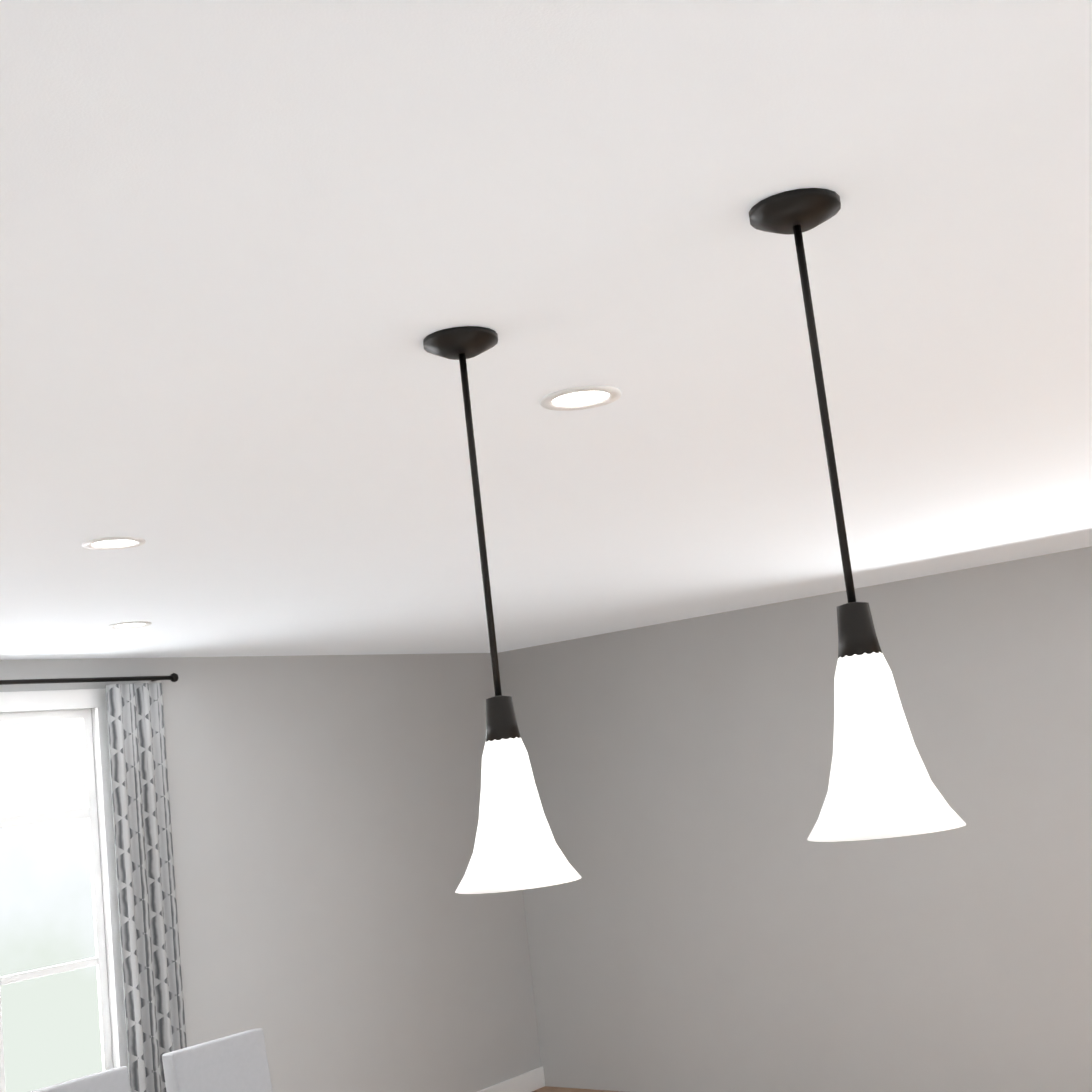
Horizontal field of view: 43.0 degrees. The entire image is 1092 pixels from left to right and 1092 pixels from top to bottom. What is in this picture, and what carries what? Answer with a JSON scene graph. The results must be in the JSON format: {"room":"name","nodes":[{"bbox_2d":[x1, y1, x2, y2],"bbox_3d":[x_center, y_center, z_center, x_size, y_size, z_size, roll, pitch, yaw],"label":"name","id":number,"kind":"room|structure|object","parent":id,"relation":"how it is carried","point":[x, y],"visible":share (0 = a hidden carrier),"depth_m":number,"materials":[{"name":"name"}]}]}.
{"room":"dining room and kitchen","nodes":[
{"label":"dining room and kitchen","id":0,"kind":"room"},
{"bbox_2d":[0,653,540,1091],"bbox_3d":[-3.024,1.825,5.389,0.100,2.740,9.100,-13,-11,37],"label":"wall","id":1,"kind":"structure","parent":0,"point":[337,933],"depth_m":7.72,"materials":[{"name":"grey paint"}]},
{"bbox_2d":[0,688,129,1091],"bbox_3d":[-2.446,1.626,6.126,0.122,1.955,1.370,-13,-11,37],"label":"window","id":2,"kind":"structure","parent":1,"relation":"in","point":[55,1027],"depth_m":6.42,"materials":[{"name":"white"}]},
{"bbox_2d":[0,673,178,684],"bbox_3d":[-3.433,0.542,5.063,0.122,0.048,4.990,-13,-11,37],"label":"curtain rod","id":3,"kind":"object","parent":1,"relation":"attached to","point":[173,677],"visible":1,"depth_m":6.59,"materials":[{"name":"metal"}]},
{"bbox_2d":[106,683,186,1091],"bbox_3d":[-1.870,1.943,6.590,0.058,2.585,0.324,-13,-11,37],"label":"curtain","id":4,"kind":"object","parent":3,"relation":"hanging from","point":[152,974],"visible":1,"depth_m":6.63,"materials":[{"name":"grey fabric"}]},
{"bbox_2d":[477,1066,544,1091],"bbox_3d":[-2.833,3.100,5.153,0.018,0.120,9.103,-13,-11,37],"label":"baseboard","id":5,"kind":"structure","parent":1,"relation":"attached to","point":[532,1080],"depth_m":8.54,"materials":[{"name":"white wood"}]},
{"bbox_2d":[0,0,1091,659],"bbox_3d":[0.743,-0.488,2.564,10.200,0.100,9.300,-13,-11,37],"label":"ceiling","id":6,"kind":"structure","parent":0,"point":[254,254],"depth_m":2.31,"materials":[{"name":"white paint"}]},
{"bbox_2d":[82,537,145,549],"bbox_3d":[-1.210,-0.007,3.884,0.170,0.006,0.170,-13,-11,37],"label":"recessed light","id":7,"kind":"object","parent":6,"relation":"in","point":[111,543],"visible":0.96,"depth_m":3.88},
{"bbox_2d":[108,621,151,628],"bbox_3d":[-1.694,0.322,5.649,0.170,0.006,0.170,-13,-11,37],"label":"recessed light","id":8,"kind":"object","parent":6,"relation":"in","point":[134,624],"visible":1,"depth_m":5.65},
{"bbox_2d":[423,326,581,893],"bbox_3d":[-0.097,0.096,2.334,0.208,0.929,0.208,-13,-11,37],"label":"pendant light","id":9,"kind":"object","parent":6,"relation":"hanging from","point":[516,847],"visible":1,"depth_m":2.25,"materials":[{"name":"glass"}]},
{"bbox_2d":[540,386,621,410],"bbox_3d":[0.073,-0.307,2.890,0.170,0.006,0.170,-13,-11,37],"label":"recessed light","id":10,"kind":"object","parent":6,"relation":"in","point":[579,398],"visible":0.96,"depth_m":2.89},
{"bbox_2d":[749,188,965,841],"bbox_3d":[0.403,-0.052,1.911,0.208,0.879,0.208,-13,-11,37],"label":"pendant light","id":11,"kind":"object","parent":6,"relation":"hanging from","point":[881,785],"visible":1,"depth_m":1.83,"materials":[{"name":"glass"}]},
{"bbox_2d":[532,1086,622,1091],"bbox_3d":[1.060,2.300,2.131,10.200,0.100,9.300,-13,-11,37],"label":"floor","id":12,"kind":"structure","parent":0,"point":[551,1089],"depth_m":8.55,"materials":[{"name":"brown wood"}]},
{"bbox_3d":[-0.806,2.818,4.465,2.800,0.012,3.400,-13,-11,37],"label":"dining rug","id":13,"kind":"object","parent":12,"relation":"on","visible":0},
{"bbox_2d":[30,1066,130,1091],"bbox_3d":[-1.557,2.476,5.042,0.599,1.001,0.470,-13,-11,37],"label":"dining chair","id":14,"kind":"object","parent":13,"relation":"on","point":[116,1079],"visible":1,"depth_m":5.32,"materials":[{"name":"grey fabric"}]},
{"bbox_2d":[162,1028,272,1091],"bbox_3d":[-1.136,2.511,5.575,0.599,1.001,0.470,-13,-11,37],"label":"dining chair","id":15,"kind":"object","parent":13,"relation":"on","point":[237,1062],"visible":1,"depth_m":5.76,"materials":[{"name":"grey fabric"}]},
{"bbox_2d":[498,546,1091,1091],"bbox_3d":[3.749,1.142,5.952,10.200,2.740,0.100,-13,-11,37],"label":"wall","id":16,"kind":"structure","parent":0,"point":[712,920],"depth_m":7.67,"materials":[{"name":"grey paint"}]}
]}

